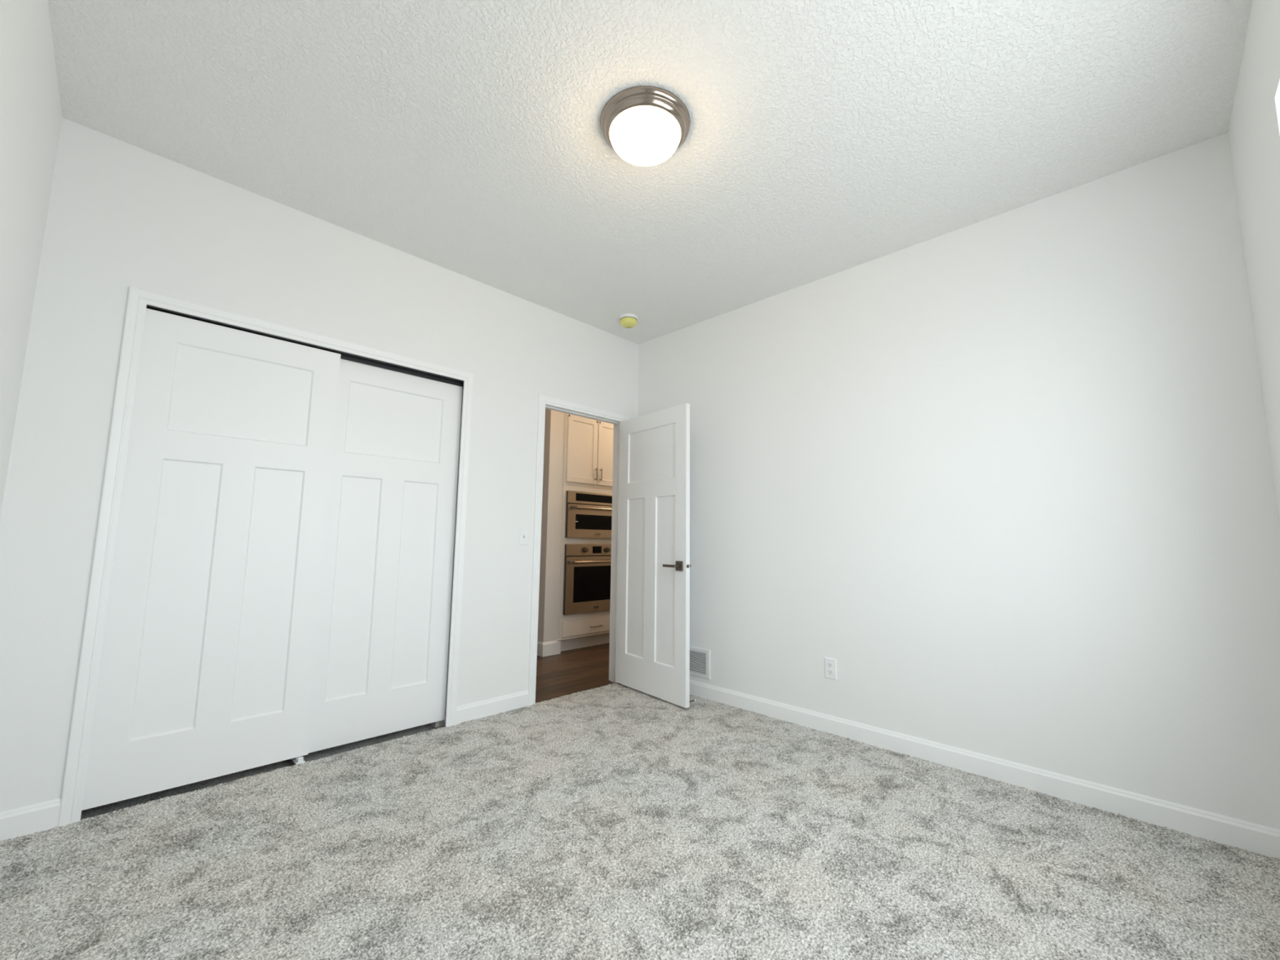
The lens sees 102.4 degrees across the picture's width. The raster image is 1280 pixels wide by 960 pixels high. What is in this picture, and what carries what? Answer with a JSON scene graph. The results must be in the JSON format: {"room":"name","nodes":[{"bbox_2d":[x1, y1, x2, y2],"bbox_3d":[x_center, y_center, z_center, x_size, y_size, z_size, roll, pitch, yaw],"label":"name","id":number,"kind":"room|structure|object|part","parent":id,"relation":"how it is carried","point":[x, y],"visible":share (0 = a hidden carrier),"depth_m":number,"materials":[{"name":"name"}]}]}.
{"room":"empty bedroom","nodes":[
{"label":"empty bedroom","id":0,"kind":"room"},
{"bbox_2d":[0,0,62,517],"bbox_3d":[-1.420,-0.168,0.937,4.309,2.793,0.100,-6,-9,44],"label":"wall","id":1,"kind":"structure","parent":0,"point":[31,113],"depth_m":1.63,"materials":[{"name":"white paint"}]},
{"bbox_2d":[0,117,638,812],"bbox_3d":[-0.171,0.221,4.166,0.115,2.793,6.288,-6,-9,44],"label":"wall","id":2,"kind":"structure","parent":0,"point":[122,215],"depth_m":2.33,"materials":[{"name":"white paint"}]},
{"bbox_2d":[0,689,528,840],"bbox_3d":[-1.194,1.376,2.912,0.013,0.109,3.288,-6,-9,44],"label":"baseboard","id":3,"kind":"structure","parent":2,"relation":"attached to","point":[38,817],"depth_m":1.91,"materials":[{"name":"white paint"}]},
{"bbox_2d":[57,286,473,826],"bbox_3d":[-1.655,0.320,2.629,0.132,2.132,1.552,-6,-9,44],"label":"trim","id":4,"kind":"structure","parent":2,"relation":"attached to","point":[76,768],"depth_m":2.14,"materials":[{"name":"white paint"}]},
{"bbox_2d":[146,304,463,389],"bbox_3d":[-1.630,-0.671,2.757,0.094,0.030,1.486,-6,-9,44],"label":"closet track","id":5,"kind":"object","parent":2,"relation":"attached to","point":[346,356],"visible":0.48,"depth_m":2.81,"materials":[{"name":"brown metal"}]},
{"bbox_2d":[81,308,341,810],"bbox_3d":[-1.883,0.301,2.367,0.034,2.021,0.758,-6,-9,44],"label":"door","id":6,"kind":"structure","parent":5,"relation":"hanging from","point":[208,661],"depth_m":2.31,"materials":[{"name":"white paint"}]},
{"bbox_2d":[308,359,462,752],"bbox_3d":[-1.418,0.372,2.894,0.034,2.030,0.758,-6,-9,44],"label":"door","id":7,"kind":"structure","parent":5,"relation":"hanging from","point":[382,654],"depth_m":2.87,"materials":[{"name":"white paint"}]},
{"bbox_2d":[518,527,528,545],"bbox_3d":[-0.774,0.376,3.439,0.018,0.117,0.070,-6,-9,44],"label":"light switch","id":8,"kind":"object","parent":2,"relation":"attached to","point":[523,531],"visible":1,"depth_m":3.44,"materials":[{"name":"white plastic"}]},
{"bbox_2d":[528,394,629,706],"bbox_3d":[-0.455,0.489,3.837,0.132,2.104,0.875,-6,-9,44],"label":"trim","id":9,"kind":"structure","parent":2,"relation":"attached to","point":[544,402],"depth_m":3.69,"materials":[{"name":"white paint"}]},
{"bbox_3d":[-0.462,0.515,3.839,0.035,2.052,0.771,-6,-9,44],"label":"door stop moulding","id":10,"kind":"part","parent":9,"relation":"part of","materials":[{"name":"white paint"}]},
{"bbox_2d":[615,403,696,707],"bbox_3d":[0.085,0.503,3.744,0.172,2.014,0.782,6,-8,-39],"label":"door","id":11,"kind":"structure","parent":2,"relation":"in","point":[652,644],"depth_m":3.67,"materials":[{"name":"white paint"}]},
{"bbox_3d":[0.211,0.580,3.480,0.052,0.025,0.120,6,-8,-39],"label":"lever","id":12,"kind":"part","parent":11,"relation":"part of","materials":[{"name":"grey metal"}]},
{"bbox_3d":[0.264,0.578,3.461,0.009,0.065,0.065,6,-8,-39],"label":"handle","id":13,"kind":"part","parent":11,"relation":"part of","materials":[{"name":"grey metal"}]},
{"bbox_2d":[429,720,445,727],"bbox_3d":[-2.227,0.210,4.290,2.985,2.793,0.100,-6,-9,44],"label":"wall","id":14,"kind":"structure","parent":0,"point":[439,723],"depth_m":3.08,"materials":[{"name":"white paint"}]},
{"bbox_2d":[537,408,564,642],"bbox_3d":[-1.495,0.380,5.682,1.860,2.793,0.171,-6,-9,44],"label":"wall","id":15,"kind":"structure","parent":0,"point":[554,425],"depth_m":5.01,"materials":[{"name":"white paint"}]},
{"bbox_2d":[537,640,560,657],"bbox_3d":[-1.146,1.629,5.184,0.872,0.130,0.207,-6,-9,44],"label":"baseboard","id":16,"kind":"structure","parent":15,"relation":"attached to","point":[553,647],"depth_m":4.86,"materials":[{"name":"white paint"}]},
{"bbox_2d":[0,642,1279,959],"bbox_3d":[-0.030,1.570,3.853,6.329,0.065,6.288,-6,-9,44],"label":"floor","id":17,"kind":"structure","parent":0,"point":[614,821],"depth_m":1.76,"materials":[{"name":"carpet"}]},
{"bbox_2d":[291,755,305,764],"bbox_3d":[-1.667,1.354,2.510,0.097,0.034,0.038,-6,-9,44],"label":"floor guide","id":18,"kind":"object","parent":17,"relation":"on","point":[297,760],"visible":0.72,"depth_m":2.48,"materials":[{"name":"white plastic"}]},
{"bbox_2d":[556,413,613,651],"bbox_3d":[-0.666,0.420,5.573,0.668,2.630,0.882,-6,-9,44],"label":"tall cabinet","id":19,"kind":"object","parent":17,"relation":"on","point":[588,458],"visible":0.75,"depth_m":5.28,"materials":[{"name":"white paint"}]},
{"bbox_3d":[-0.594,-0.311,5.309,0.020,0.686,0.388,-6,-9,44],"label":"door","id":20,"kind":"part","parent":19,"relation":"part of","materials":[{"name":"white paint"}]},
{"bbox_3d":[-0.485,1.576,5.245,0.032,0.010,0.882,-6,-9,44],"label":"rail","id":21,"kind":"part","parent":19,"relation":"part of","materials":[{"name":"white paint"}]},
{"bbox_3d":[-0.475,1.482,5.245,0.020,0.148,0.786,-6,-9,44],"label":"drawer","id":22,"kind":"part","parent":19,"relation":"part of","materials":[{"name":"white paint"}]},
{"bbox_2d":[562,543,611,615],"bbox_3d":[-0.612,1.021,5.456,0.594,0.684,0.792,-6,-9,44],"label":"wall oven","id":23,"kind":"object","parent":19,"relation":"in","point":[587,566],"visible":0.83,"depth_m":5.19,"materials":[{"name":"grey metal"}]},
{"bbox_3d":[-0.547,0.708,5.197,0.038,0.060,0.060,-6,-9,44],"label":"knob","id":24,"kind":"part","parent":23,"relation":"part of","materials":[{"name":"grey metal"}]},
{"bbox_3d":[-0.446,0.722,5.330,0.006,0.116,0.792,-6,-9,44],"label":"control panel","id":25,"kind":"part","parent":23,"relation":"part of","materials":[{"name":"silver metal"}]},
{"bbox_3d":[-0.409,0.839,5.278,0.025,0.025,0.724,-6,-9,44],"label":"handle","id":26,"kind":"part","parent":23,"relation":"part of","materials":[{"name":"silver metal"}]},
{"bbox_3d":[-0.336,0.735,5.410,0.038,0.060,0.060,-6,-9,44],"label":"knob","id":27,"kind":"part","parent":23,"relation":"part of","materials":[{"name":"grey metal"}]},
{"bbox_2d":[564,490,612,538],"bbox_3d":[-0.534,0.381,5.461,0.391,0.468,0.792,-6,-9,44],"label":"microwave","id":28,"kind":"object","parent":19,"relation":"in","point":[588,514],"visible":0.56,"depth_m":5.27,"materials":[{"name":"grey metal"}]},
{"bbox_3d":[-0.440,0.199,5.390,0.006,0.121,0.792,-6,-9,44],"label":"control panel","id":29,"kind":"part","parent":28,"relation":"part of","materials":[{"name":"silver metal"}]},
{"bbox_3d":[-0.405,0.301,5.343,0.025,0.025,0.700,-6,-9,44],"label":"handle","id":30,"kind":"part","parent":28,"relation":"part of","materials":[{"name":"silver metal"}]},
{"bbox_3d":[-0.412,-0.054,5.428,0.036,0.134,0.011,-6,-9,44],"label":"handle","id":31,"kind":"part","parent":19,"relation":"part of","materials":[{"name":"silver metal"}]},
{"bbox_3d":[-0.311,-0.275,5.593,0.020,0.686,0.388,-6,-9,44],"label":"door","id":32,"kind":"part","parent":19,"relation":"part of","materials":[{"name":"white paint"}]},
{"bbox_2d":[47,0,1252,344],"bbox_3d":[0.027,-1.234,4.157,6.589,0.100,6.488,-6,-9,44],"label":"ceiling","id":33,"kind":"structure","parent":0,"point":[825,138],"depth_m":2.01,"materials":[{"name":"white paint"}]},
{"bbox_2d":[618,313,638,328],"bbox_3d":[-0.086,-1.185,3.854,0.143,0.068,0.143,-6,-9,44],"label":"smoke detector","id":34,"kind":"object","parent":33,"relation":"attached to","point":[627,320],"visible":1,"depth_m":3.81,"materials":[{"name":"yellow plastic"}]},
{"bbox_2d":[600,85,690,163],"bbox_3d":[0.021,-1.366,2.057,0.362,0.120,0.362,-6,-9,44],"label":"ceiling light","id":35,"kind":"object","parent":33,"relation":"attached to","point":[644,124],"visible":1,"depth_m":2.04,"materials":[{"name":"white glass"}]},
{"bbox_3d":[-0.025,-1.353,2.055,0.048,0.052,0.048,-6,-9,44],"label":"bulb","id":36,"kind":"part","parent":35,"relation":"part of","materials":[{"name":"white glass"}]},
{"bbox_3d":[0.066,-1.351,2.056,0.048,0.052,0.048,-6,-9,44],"label":"bulb","id":37,"kind":"part","parent":35,"relation":"part of","materials":[{"name":"white glass"}]},
{"bbox_2d":[637,132,1279,829],"bbox_3d":[1.254,0.110,3.051,3.489,2.793,0.115,-6,-9,44],"label":"wall","id":38,"kind":"structure","parent":0,"point":[1010,472],"depth_m":2.44,"materials":[{"name":"white paint"}]},
{"bbox_2d":[689,645,711,679],"bbox_3d":[0.359,1.298,3.699,0.360,0.203,0.009,-6,-9,44],"label":"air vent","id":39,"kind":"object","parent":38,"relation":"in","point":[700,658],"visible":0.54,"depth_m":3.63,"materials":[{"name":"white metal"}]},
{"bbox_2d":[824,657,836,679],"bbox_3d":[1.105,1.094,2.985,0.070,0.117,0.009,-6,-9,44],"label":"electrical outlet","id":40,"kind":"object","parent":38,"relation":"attached to","point":[830,664],"visible":1,"depth_m":2.98,"materials":[{"name":"white plastic"}]},
{"bbox_2d":[826,662,832,667],"bbox_3d":[1.104,1.074,2.986,0.033,0.027,0.004,-6,-9,44],"label":"receptacle","id":41,"kind":"object","parent":40,"relation":"attached to","point":[828,664],"depth_m":2.99,"materials":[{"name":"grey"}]},
{"bbox_2d":[827,669,833,675],"bbox_3d":[1.103,1.113,2.981,0.033,0.027,0.004,-6,-9,44],"label":"receptacle","id":42,"kind":"object","parent":40,"relation":"attached to","point":[830,672],"depth_m":2.98,"materials":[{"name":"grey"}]},
{"bbox_2d":[689,679,1279,859],"bbox_3d":[1.136,1.405,2.912,3.329,0.109,0.013,-6,-9,44],"label":"baseboard","id":43,"kind":"structure","parent":38,"relation":"attached to","point":[1263,840],"depth_m":2.30,"materials":[{"name":"white paint"}]},
{"bbox_2d":[1227,0,1279,529],"bbox_3d":[1.246,-0.164,0.686,0.160,2.793,3.288,-6,-9,44],"label":"wall","id":44,"kind":"structure","parent":0,"point":[1254,128],"depth_m":1.70,"materials":[{"name":"white paint"}]}
]}

